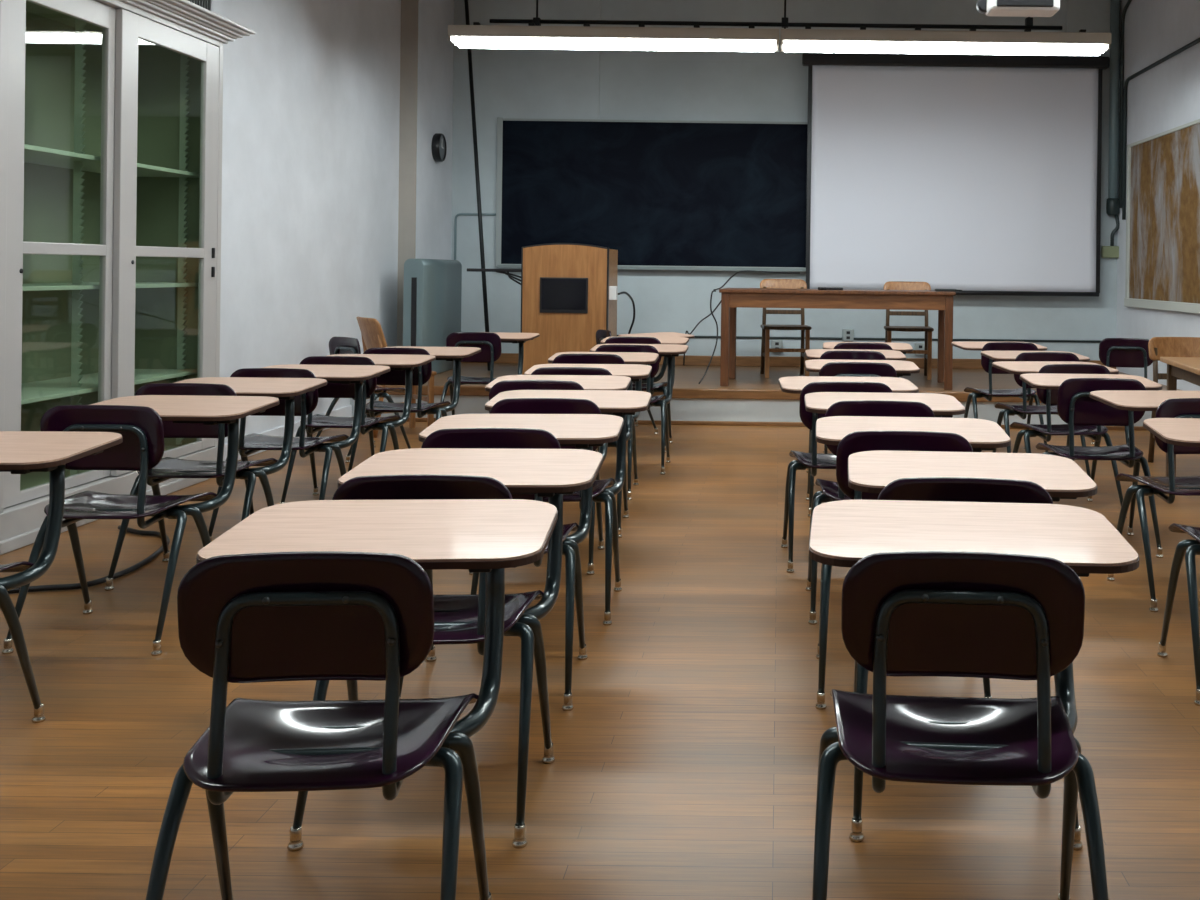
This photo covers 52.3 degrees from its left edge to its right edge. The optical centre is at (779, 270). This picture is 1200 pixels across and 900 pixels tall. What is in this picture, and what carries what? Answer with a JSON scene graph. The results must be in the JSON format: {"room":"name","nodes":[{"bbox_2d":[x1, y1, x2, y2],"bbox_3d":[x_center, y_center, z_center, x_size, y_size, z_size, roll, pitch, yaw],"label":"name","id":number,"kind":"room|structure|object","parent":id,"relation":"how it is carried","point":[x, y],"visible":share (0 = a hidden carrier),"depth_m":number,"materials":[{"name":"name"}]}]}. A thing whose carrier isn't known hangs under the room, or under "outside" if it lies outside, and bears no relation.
{"room":"classroom","nodes":[
{"label":"classroom","id":0,"kind":"room"},
{"bbox_2d":[211,0,400,443],"bbox_3d":[-3.754,-0.930,3.815,0.670,4.250,14.030,1,0,0],"label":"wall","id":1,"kind":"structure","parent":0,"point":[311,98],"depth_m":8.67,"materials":[{"name":"paint"}]},
{"bbox_2d":[188,0,210,10],"bbox_3d":[-3.393,-1.766,6.875,0.032,0.570,0.510,1,0,0],"label":"air vent","id":2,"kind":"object","parent":1,"relation":"in","point":[206,4],"visible":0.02,"depth_m":7.04,"materials":[{"name":"black plastic"}]},
{"bbox_2d":[223,405,351,460],"bbox_3d":[-3.434,1.134,8.400,0.020,0.130,2.400,1,0,0],"label":"baseboard","id":3,"kind":"structure","parent":1,"relation":"attached to","point":[346,411],"depth_m":8.46,"materials":[{"name":"paint"}]},
{"bbox_2d":[397,0,418,345],"bbox_3d":[-3.352,-0.925,10.774,0.174,4.250,0.012,1,0,0],"label":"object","id":4,"kind":"structure","parent":1,"relation":"attached to","point":[406,209],"depth_m":10.77,"materials":[{"name":"beige paint"}]},
{"bbox_2d":[415,0,453,259],"bbox_3d":[-3.419,-0.926,11.400,0.300,4.250,1.240,1,0,0],"label":"wall pier","id":5,"kind":"object","parent":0,"point":[435,50],"visible":0.33,"depth_m":11.33,"materials":[{"name":"paint"}]},
{"bbox_2d":[431,133,446,161],"bbox_3d":[-3.230,-1.169,11.370,0.072,0.270,0.270,1,0,0],"label":"wall clock","id":6,"kind":"object","parent":5,"relation":"attached to","point":[439,147],"visible":1,"depth_m":11.29,"materials":[{"name":"black plastic"}]},
{"bbox_2d":[0,422,1199,899],"bbox_3d":[-0.286,1.297,4.400,7.860,0.120,15.800,1,0,0],"label":"floor","id":7,"kind":"structure","parent":0,"point":[686,754],"depth_m":3.13,"materials":[{"name":"brown wood"}]},
{"bbox_2d":[0,431,122,722],"bbox_3d":[-2.187,0.826,3.151,0.609,0.776,0.750,1,0,-3],"label":"desk","id":8,"kind":"object","parent":7,"relation":"on","point":[21,452],"visible":1,"depth_m":3.24,"materials":[{"name":"beige laminate"}]},
{"bbox_2d":[7,525,169,593],"bbox_3d":[-2.834,1.194,4.981,0.484,0.022,1.205,1,0,0],"label":"cable","id":9,"kind":"object","parent":7,"relation":"on","point":[159,551],"visible":0.73,"depth_m":4.70,"materials":[{"name":"black plastic"}]},
{"bbox_2d":[0,0,255,554],"bbox_3d":[-3.519,-0.122,6.128,0.720,2.640,2.137,1,0,0],"label":"tall cabinet","id":10,"kind":"object","parent":7,"relation":"on","point":[111,111],"visible":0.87,"depth_m":6.30,"materials":[{"name":"paint"}]},
{"bbox_2d":[21,369,196,404],"bbox_3d":[-3.637,0.587,6.072,0.460,0.022,1.965,1,0,0],"label":"shelf","id":11,"kind":"object","parent":10,"relation":"attached to","point":[56,385],"depth_m":6.19,"materials":[{"name":"green paint"}]},
{"bbox_2d":[23,282,197,290],"bbox_3d":[-3.631,0.077,6.072,0.460,0.022,1.965,1,0,0],"label":"shelf","id":12,"kind":"object","parent":10,"relation":"attached to","point":[27,286],"depth_m":6.38,"materials":[{"name":"green paint"}]},
{"bbox_2d":[24,144,199,177],"bbox_3d":[-3.623,-0.562,6.072,0.460,0.022,1.965,1,0,0],"label":"shelf","id":13,"kind":"object","parent":10,"relation":"attached to","point":[35,157],"depth_m":6.23,"materials":[{"name":"green paint"}]},
{"bbox_2d":[2,395,279,655],"bbox_3d":[-2.165,0.826,4.163,0.609,0.776,0.750,1,0,0],"label":"desk","id":14,"kind":"object","parent":7,"relation":"on","point":[138,419],"visible":0.89,"depth_m":3.94,"materials":[{"name":"beige laminate"}]},
{"bbox_2d":[104,377,326,590],"bbox_3d":[-2.269,0.825,4.918,0.609,0.776,0.750,1,0,-1],"label":"desk","id":15,"kind":"object","parent":7,"relation":"on","point":[285,389],"visible":0.77,"depth_m":4.77,"materials":[{"name":"beige laminate"}]},
{"bbox_2d":[208,364,389,541],"bbox_3d":[-2.233,0.826,5.643,0.609,0.776,0.750,1,0,0],"label":"desk","id":16,"kind":"object","parent":7,"relation":"on","point":[305,404],"visible":0.74,"depth_m":5.49,"materials":[{"name":"beige laminate"}]},
{"bbox_2d":[145,499,557,899],"bbox_3d":[-0.744,0.843,2.190,0.609,0.776,0.750,1,0,-5],"label":"desk","id":17,"kind":"object","parent":7,"relation":"on","point":[312,589],"visible":1,"depth_m":1.97,"materials":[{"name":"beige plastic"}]},
{"bbox_2d":[279,354,435,503],"bbox_3d":[-2.226,0.826,6.404,0.609,0.776,0.750,1,0,0],"label":"desk","id":18,"kind":"object","parent":7,"relation":"on","point":[315,423],"visible":0.78,"depth_m":6.23,"materials":[{"name":"beige laminate"}]},
{"bbox_2d":[316,337,412,462],"bbox_3d":[-2.745,0.819,7.894,0.505,0.776,0.486,1,0,42],"label":"chair","id":19,"kind":"object","parent":7,"relation":"on","point":[337,345],"visible":0.35,"depth_m":7.84,"materials":[{"name":"grey plastic"}]},
{"bbox_2d":[356,317,436,437],"bbox_3d":[-2.879,0.775,8.953,0.508,0.867,0.437,1,0,-38],"label":"wooden chair","id":20,"kind":"object","parent":7,"relation":"on","point":[372,333],"visible":0.37,"depth_m":8.83,"materials":[{"name":"brown wood"}]},
{"bbox_2d":[348,346,480,471],"bbox_3d":[-2.147,0.827,7.102,0.609,0.776,0.750,1,0,0],"label":"desk","id":21,"kind":"object","parent":7,"relation":"on","point":[421,374],"visible":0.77,"depth_m":6.90,"materials":[{"name":"plastic"}]},
{"bbox_2d":[287,448,602,850],"bbox_3d":[-0.766,0.843,2.925,0.609,0.776,0.750,1,0,-3],"label":"desk","id":22,"kind":"object","parent":7,"relation":"on","point":[414,473],"visible":0.46,"depth_m":2.88,"materials":[{"name":"beige laminate"}]},
{"bbox_2d":[440,332,539,414],"bbox_3d":[-2.142,0.827,8.838,0.609,0.776,0.750,1,0,2],"label":"desk","id":23,"kind":"object","parent":7,"relation":"on","point":[489,343],"visible":0.7,"depth_m":8.61,"materials":[{"name":"plastic"}]},
{"bbox_2d":[399,414,623,710],"bbox_3d":[-0.810,0.843,3.720,0.609,0.776,0.750,1,0,-4],"label":"desk","id":24,"kind":"object","parent":7,"relation":"on","point":[498,431],"visible":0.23,"depth_m":3.67,"materials":[{"name":"beige laminate"}]},
{"bbox_2d":[469,375,630,574],"bbox_3d":[-0.976,0.841,5.220,0.609,0.776,0.750,1,0,-3],"label":"desk","id":25,"kind":"object","parent":7,"relation":"on","point":[510,382],"visible":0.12,"depth_m":5.19,"materials":[{"name":"beige laminate"}]},
{"bbox_2d":[471,390,651,624],"bbox_3d":[-0.809,0.843,4.536,0.609,0.776,0.750,1,0,-3],"label":"desk","id":26,"kind":"object","parent":7,"relation":"on","point":[621,403],"visible":0.37,"depth_m":4.46,"materials":[{"name":"beige laminate"}]},
{"bbox_2d":[524,364,651,537],"bbox_3d":[-0.953,0.841,5.895,0.609,0.776,0.750,1,0,-3],"label":"desk","id":27,"kind":"object","parent":7,"relation":"on","point":[636,372],"visible":0.12,"depth_m":5.90,"materials":[{"name":"beige laminate"}]},
{"bbox_2d":[548,352,658,499],"bbox_3d":[-1.013,0.840,6.805,0.609,0.776,0.750,1,0,-2],"label":"desk","id":28,"kind":"object","parent":7,"relation":"on","point":[642,358],"visible":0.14,"depth_m":6.72,"materials":[{"name":"beige laminate"}]},
{"bbox_2d":[590,344,687,474],"bbox_3d":[-0.906,0.841,7.626,0.609,0.776,0.750,1,0,-1],"label":"desk","id":29,"kind":"object","parent":7,"relation":"on","point":[670,351],"visible":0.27,"depth_m":7.47,"materials":[{"name":"beige laminate"}]},
{"bbox_2d":[596,336,688,451],"bbox_3d":[-0.973,0.841,8.509,0.609,0.776,0.750,1,0,0],"label":"desk","id":30,"kind":"object","parent":7,"relation":"on","point":[654,387],"visible":0.34,"depth_m":8.35,"materials":[{"name":"beige laminate"}]},
{"bbox_2d":[596,329,694,433],"bbox_3d":[-1.085,0.839,9.188,0.750,0.776,0.609,1,0,-25],"label":"desk","id":31,"kind":"object","parent":7,"relation":"on","point":[601,334],"visible":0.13,"depth_m":9.14,"materials":[{"name":"beige laminate"}]},
{"bbox_2d":[350,395,1151,425],"bbox_3d":[-0.048,1.111,10.805,6.790,0.258,2.390,1,0,0],"label":"platform","id":32,"kind":"object","parent":7,"relation":"on","point":[682,409],"visible":0.14,"depth_m":9.61,"materials":[{"name":"paint"}]},
{"bbox_2d":[407,417,1147,430],"bbox_3d":[-0.050,1.224,9.604,6.790,0.032,0.032,1,0,0],"label":"trim","id":33,"kind":"structure","parent":32,"relation":"attached to","point":[647,422],"depth_m":9.59,"materials":[{"name":"brown wood"}]},
{"bbox_2d":[423,363,1182,390],"bbox_3d":[-0.047,0.967,10.815,6.790,0.030,2.370,1,0,0],"label":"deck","id":34,"kind":"object","parent":32,"relation":"on","point":[686,376],"visible":0.29,"depth_m":10.76,"materials":[{"name":"brown wood"}]},
{"bbox_2d":[403,259,461,373],"bbox_3d":[-3.119,0.405,10.812,0.166,1.020,1.236,1,0,0],"label":"metal cabinet","id":35,"kind":"object","parent":34,"relation":"on","point":[432,287],"visible":0.67,"depth_m":10.47,"materials":[{"name":"grey metal"}]},
{"bbox_2d":[464,0,490,370],"bbox_3d":[-2.898,-0.971,11.473,0.042,3.767,1.115,1,0,-29],"label":"pole","id":36,"kind":"object","parent":34,"relation":"on","point":[481,240],"visible":0.76,"depth_m":11.43,"materials":[{"name":"black metal"}]},
{"bbox_2d":[467,243,617,374],"bbox_3d":[-2.068,0.342,10.553,1.306,1.171,0.634,1,0,0],"label":"lectern","id":37,"kind":"object","parent":34,"relation":"on","point":[569,291],"visible":0.85,"depth_m":10.25,"materials":[{"name":"brown wood"}]},
{"bbox_2d":[467,268,520,271],"bbox_3d":[-2.460,-0.006,10.475,0.514,0.027,0.150,1,0,0],"label":"shelf","id":38,"kind":"object","parent":37,"relation":"attached to","point":[468,269],"depth_m":10.40,"materials":[{"name":"black plastic"}]},
{"bbox_2d":[540,277,587,312],"bbox_3d":[-1.845,0.207,10.246,0.410,0.303,0.016,1,0,0],"label":"panel","id":39,"kind":"object","parent":37,"relation":"on","point":[557,294],"depth_m":10.24,"materials":[{"name":"black glass"}]},
{"bbox_2d":[618,291,634,333],"bbox_3d":[-1.386,0.552,10.806,0.123,0.746,0.816,1,0,0],"label":"cable","id":40,"kind":"object","parent":34,"relation":"on","point":[623,292],"visible":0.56,"depth_m":10.94,"materials":[{"name":"black plastic"}]},
{"bbox_2d":[683,301,720,364],"bbox_3d":[-0.706,0.588,11.109,0.058,0.692,1.575,1,0,-16],"label":"cable","id":41,"kind":"object","parent":34,"relation":"on","point":[686,332],"visible":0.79,"depth_m":11.28,"materials":[{"name":"black plastic"}]},
{"bbox_2d":[698,290,717,383],"bbox_3d":[-0.588,0.551,10.073,0.093,0.776,0.292,1,0,17],"label":"cable","id":42,"kind":"object","parent":34,"relation":"on","point":[713,290],"visible":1,"depth_m":10.13,"materials":[{"name":"black plastic"}]},
{"bbox_2d":[377,385,1041,402],"bbox_3d":[-0.047,0.988,9.619,6.790,0.077,0.082,1,0,0],"label":"trim","id":43,"kind":"structure","parent":34,"relation":"attached to","point":[465,390],"depth_m":9.58,"materials":[{"name":"brown wood"}]},
{"bbox_2d":[760,279,811,377],"bbox_3d":[0.046,0.515,10.906,0.437,0.881,0.513,1,0,-6],"label":"wooden chair","id":44,"kind":"object","parent":34,"relation":"on","point":[765,283],"visible":0.79,"depth_m":11.04,"materials":[{"name":"brown wood"}]},
{"bbox_2d":[719,288,955,389],"bbox_3d":[0.478,0.558,10.160,1.929,0.798,0.740,1,0,3],"label":"table","id":45,"kind":"object","parent":34,"relation":"on","point":[731,298],"visible":0.96,"depth_m":9.82,"materials":[{"name":"brown wood"}]},
{"bbox_2d":[825,287,842,289],"bbox_3d":[0.450,0.148,9.992,0.150,0.022,0.045,1,0,0],"label":"remote control","id":46,"kind":"object","parent":45,"relation":"on","point":[826,288],"visible":0.92,"depth_m":9.97,"materials":[{"name":"black plastic"}]},
{"bbox_2d":[935,289,961,291],"bbox_3d":[1.398,0.160,9.929,0.210,0.020,0.222,1,0,0],"label":"adapter","id":47,"kind":"object","parent":45,"relation":"on","point":[947,290],"visible":0.98,"depth_m":9.95,"materials":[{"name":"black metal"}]},
{"bbox_2d":[883,281,933,379],"bbox_3d":[1.163,0.533,10.905,0.437,0.871,0.509,1,0,2],"label":"wooden chair","id":48,"kind":"object","parent":34,"relation":"on","point":[891,285],"visible":0.69,"depth_m":11.04,"materials":[{"name":"brown wood"}]},
{"bbox_2d":[779,376,918,572],"bbox_3d":[0.307,0.856,5.320,0.609,0.776,0.750,1,0,-3],"label":"desk","id":49,"kind":"object","parent":7,"relation":"on","point":[802,385],"visible":0.45,"depth_m":5.10,"materials":[{"name":"beige laminate"}]},
{"bbox_2d":[805,349,905,484],"bbox_3d":[0.463,0.858,7.318,0.609,0.776,0.750,1,0,-1],"label":"desk","id":50,"kind":"object","parent":7,"relation":"on","point":[839,354],"visible":0.15,"depth_m":7.08,"materials":[{"name":"beige laminate"}]},
{"bbox_2d":[805,359,919,516],"bbox_3d":[0.438,0.858,6.420,0.609,0.776,0.750,1,0,0],"label":"desk","id":51,"kind":"object","parent":7,"relation":"on","point":[825,367],"visible":0.19,"depth_m":6.18,"materials":[{"name":"beige laminate"}]},
{"bbox_2d":[823,342,912,453],"bbox_3d":[0.591,0.859,8.129,0.609,0.776,0.750,1,0,2],"label":"desk","id":52,"kind":"object","parent":7,"relation":"on","point":[902,347],"visible":0.09,"depth_m":7.89,"materials":[{"name":"beige laminate"}]},
{"bbox_2d":[804,392,964,624],"bbox_3d":[0.398,0.857,4.584,0.609,0.776,0.750,1,0,0],"label":"desk","id":53,"kind":"object","parent":7,"relation":"on","point":[830,404],"visible":0.24,"depth_m":4.49,"materials":[{"name":"beige laminate"}]},
{"bbox_2d":[815,416,1010,709],"bbox_3d":[0.412,0.857,3.758,0.609,0.776,0.750,1,0,2],"label":"desk","id":54,"kind":"object","parent":7,"relation":"on","point":[852,434],"visible":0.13,"depth_m":3.53,"materials":[{"name":"beige laminate"}]},
{"bbox_2d":[848,450,1096,850],"bbox_3d":[0.469,0.858,2.966,0.609,0.776,0.750,1,0,3],"label":"desk","id":55,"kind":"object","parent":7,"relation":"on","point":[896,475],"visible":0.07,"depth_m":2.95,"materials":[{"name":"beige laminate"}]},
{"bbox_2d":[809,500,1139,899],"bbox_3d":[0.354,0.857,2.239,0.609,0.776,0.750,1,0,3],"label":"desk","id":56,"kind":"object","parent":7,"relation":"on","point":[995,590],"visible":1,"depth_m":2.02,"materials":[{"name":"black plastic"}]},
{"bbox_2d":[951,341,1047,451],"bbox_3d":[1.565,0.871,8.395,0.609,0.776,0.750,1,0,-7],"label":"desk","id":57,"kind":"object","parent":7,"relation":"on","point":[986,363],"visible":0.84,"depth_m":8.16,"materials":[{"name":"beige laminate"}]},
{"bbox_2d":[981,351,1090,476],"bbox_3d":[1.603,0.872,7.395,0.609,0.776,0.750,1,0,-5],"label":"desk","id":58,"kind":"object","parent":7,"relation":"on","point":[1023,410],"visible":0.57,"depth_m":7.15,"materials":[{"name":"beige laminate"}]},
{"bbox_2d":[992,361,1126,517],"bbox_3d":[1.521,0.871,6.465,0.609,0.776,0.750,1,0,-8],"label":"desk","id":59,"kind":"object","parent":7,"relation":"on","point":[1048,397],"visible":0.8,"depth_m":6.25,"materials":[{"name":"beige laminate"}]},
{"bbox_2d":[1020,373,1162,557],"bbox_3d":[1.482,0.870,5.639,0.609,0.776,0.750,1,0,0],"label":"desk","id":60,"kind":"object","parent":7,"relation":"on","point":[1075,407],"visible":0.87,"depth_m":5.41,"materials":[{"name":"beige laminate"}]},
{"bbox_2d":[1091,338,1152,443],"bbox_3d":[2.576,0.883,8.957,0.505,0.776,0.486,1,0,12],"label":"chair","id":61,"kind":"object","parent":7,"relation":"on","point":[1113,352],"visible":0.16,"depth_m":8.86,"materials":[{"name":"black plastic"}]},
{"bbox_2d":[1089,390,1199,611],"bbox_3d":[1.632,0.872,4.814,0.609,0.776,0.750,1,0,-5],"label":"desk","id":62,"kind":"object","parent":7,"relation":"on","point":[1166,404],"visible":0.95,"depth_m":4.66,"materials":[{"name":"beige laminate"}]},
{"bbox_2d":[1143,418,1199,705],"bbox_3d":[1.523,0.871,3.811,0.609,0.776,0.750,1,0,4],"label":"desk","id":63,"kind":"object","parent":7,"relation":"on","point":[1174,431],"visible":1,"depth_m":3.78,"materials":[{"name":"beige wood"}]},
{"bbox_2d":[1148,337,1199,462],"bbox_3d":[2.652,0.857,7.759,0.437,0.836,0.498,1,0,0],"label":"wooden chair","id":64,"kind":"object","parent":7,"relation":"on","point":[1158,347],"visible":0.44,"depth_m":7.95,"materials":[{"name":"brown wood"}]},
{"bbox_2d":[1160,357,1199,476],"bbox_3d":[2.729,0.900,6.780,0.940,0.745,1.000,1,0,6],"label":"wooden table","id":65,"kind":"object","parent":7,"relation":"on","point":[1187,369],"visible":0.63,"depth_m":7.03,"materials":[{"name":"beige wood"}]},
{"bbox_2d":[451,0,1116,359],"bbox_3d":[-0.049,-0.886,12.082,7.440,4.250,0.235,1,0,0],"label":"wall","id":66,"kind":"structure","parent":0,"point":[508,83],"depth_m":11.96,"materials":[{"name":"paint"}]},
{"bbox_2d":[454,213,495,259],"bbox_3d":[-3.026,-0.136,11.953,0.443,0.880,0.022,1,0,0],"label":"conduit","id":67,"kind":"object","parent":66,"relation":"attached to","point":[487,214],"visible":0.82,"depth_m":11.94,"materials":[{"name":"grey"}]},
{"bbox_2d":[495,117,807,271],"bbox_3d":[-0.651,-0.753,11.912,4.343,1.498,0.105,1,0,0],"label":"chalkboard","id":68,"kind":"object","parent":66,"relation":"attached to","point":[661,194],"visible":0.66,"depth_m":11.94,"materials":[{"name":"stone"}]},
{"bbox_2d":[497,265,805,271],"bbox_3d":[-0.657,-0.021,11.899,4.278,0.034,0.077,1,0,0],"label":"chalk tray","id":69,"kind":"object","parent":68,"relation":"on","point":[792,268],"depth_m":11.86,"materials":[{"name":"grey metal"}]},
{"bbox_2d":[713,270,799,289],"bbox_3d":[-0.401,0.081,11.134,0.493,0.179,1.756,1,0,26],"label":"cable","id":70,"kind":"object","parent":68,"relation":"hanging from","point":[743,270],"visible":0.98,"depth_m":11.81,"materials":[{"name":"black plastic"}]},
{"bbox_2d":[771,340,782,347],"bbox_3d":[-0.030,0.748,11.941,0.110,0.120,0.048,1,0,0],"label":"outlet box","id":71,"kind":"object","parent":66,"relation":"attached to","point":[775,343],"visible":0.69,"depth_m":11.92,"materials":[{"name":"grey plastic"}]},
{"bbox_2d":[461,353,1115,368],"bbox_3d":[0.029,0.902,11.957,6.640,0.100,0.025,1,0,0],"label":"baseboard","id":72,"kind":"structure","parent":66,"relation":"attached to","point":[691,360],"depth_m":11.95,"materials":[{"name":"brown wood"}]},
{"bbox_2d":[843,329,853,340],"bbox_3d":[0.678,0.638,11.941,0.110,0.120,0.048,1,0,0],"label":"outlet box","id":73,"kind":"object","parent":66,"relation":"attached to","point":[848,334],"visible":1,"depth_m":11.92,"materials":[{"name":"grey"}]},
{"bbox_2d":[617,335,1100,342],"bbox_3d":[-0.203,0.663,11.954,6.880,0.022,0.022,1,0,0],"label":"trim","id":74,"kind":"structure","parent":66,"relation":"attached to","point":[750,337],"depth_m":11.94,"materials":[{"name":"grey"}]},
{"bbox_2d":[915,343,924,354],"bbox_3d":[1.396,0.778,11.941,0.110,0.120,0.048,1,0,0],"label":"outlet box","id":75,"kind":"object","parent":66,"relation":"attached to","point":[918,346],"visible":0.5,"depth_m":11.92,"materials":[{"name":"grey plastic"}]},
{"bbox_2d":[802,53,1109,296],"bbox_3d":[1.712,-0.943,11.857,3.014,2.357,0.215,1,0,0],"label":"projection screen","id":76,"kind":"object","parent":66,"relation":"attached to","point":[971,174],"visible":0.98,"depth_m":11.80,"materials":[{"name":"white fabric"}]},
{"bbox_2d":[1101,246,1118,257],"bbox_3d":[3.294,-0.189,11.935,0.190,0.120,0.060,1,0,0],"label":"junction box","id":77,"kind":"object","parent":66,"relation":"attached to","point":[1106,251],"visible":1,"depth_m":11.91,"materials":[{"name":"green"}]},
{"bbox_2d":[1110,215,1119,245],"bbox_3d":[3.328,-0.408,11.915,0.091,0.321,0.042,1,0,14],"label":"conduit","id":78,"kind":"object","parent":77,"relation":"attached to","point":[1115,230],"visible":1,"depth_m":11.91,"materials":[{"name":"grey metal"}]},
{"bbox_2d":[1106,0,1119,214],"bbox_3d":[3.318,-1.760,11.910,0.132,2.410,0.132,1,0,0],"label":"pipe","id":79,"kind":"object","parent":66,"relation":"attached to","point":[1112,203],"visible":0.94,"depth_m":11.87,"materials":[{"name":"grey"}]},
{"bbox_2d":[1116,0,1199,390],"bbox_3d":[3.470,-0.843,4.410,0.200,4.250,15.220,1,0,0],"label":"wall","id":80,"kind":"structure","parent":0,"point":[1166,96],"depth_m":10.76,"materials":[{"name":"paint"}]},
{"bbox_2d":[1119,0,1131,207],"bbox_3d":[3.360,-1.648,8.409,0.034,2.057,6.817,1,0,0],"label":"conduit","id":81,"kind":"object","parent":80,"relation":"attached to","point":[1128,1],"visible":0.98,"depth_m":11.78,"materials":[{"name":"grey metal"}]},
{"bbox_2d":[1122,37,1199,219],"bbox_3d":[3.354,-1.185,7.348,0.034,1.369,8.697,1,0,0],"label":"conduit","id":82,"kind":"object","parent":80,"relation":"attached to","point":[1196,41],"visible":1,"depth_m":11.66,"materials":[{"name":"grey metal"}]},
{"bbox_2d":[1124,119,1199,313],"bbox_3d":[3.343,-0.437,8.847,0.045,1.555,5.413,1,0,0],"label":"corkboard","id":83,"kind":"object","parent":80,"relation":"attached to","point":[1163,191],"visible":1,"depth_m":10.45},
{"bbox_3d":[-0.233,-3.088,4.400,7.860,0.150,15.800,1,0,0],"label":"ceiling","id":84,"kind":"structure","parent":0,"visible":0},
{"bbox_2d":[489,0,1062,29],"bbox_3d":[-0.024,-2.405,9.130,4.353,1.191,0.060,1,0,0],"label":"rail","id":85,"kind":"object","parent":84,"relation":"hanging from","point":[784,24],"visible":0.84,"depth_m":9.12,"materials":[{"name":"black metal"}]},
{"bbox_2d":[448,22,778,51],"bbox_3d":[-1.240,-1.764,9.080,2.467,0.162,0.300,1,0,0],"label":"fluorescent fixture","id":86,"kind":"object","parent":85,"relation":"hanging from","point":[585,37],"visible":1,"depth_m":8.96,"materials":[{"name":"white metal"}]},
{"bbox_2d":[780,26,1110,55],"bbox_3d":[1.236,-1.734,9.080,2.463,0.162,0.300,1,0,0],"label":"fluorescent fixture","id":87,"kind":"object","parent":85,"relation":"hanging from","point":[917,41],"visible":1,"depth_m":8.95,"materials":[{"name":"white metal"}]},
{"bbox_2d":[976,0,1059,16],"bbox_3d":[1.266,-2.177,6.362,0.417,1.633,0.235,1,0,0],"label":"ceiling projector","id":88,"kind":"object","parent":84,"relation":"hanging from","point":[1003,8],"visible":1,"depth_m":6.27,"materials":[{"name":"white plastic"}]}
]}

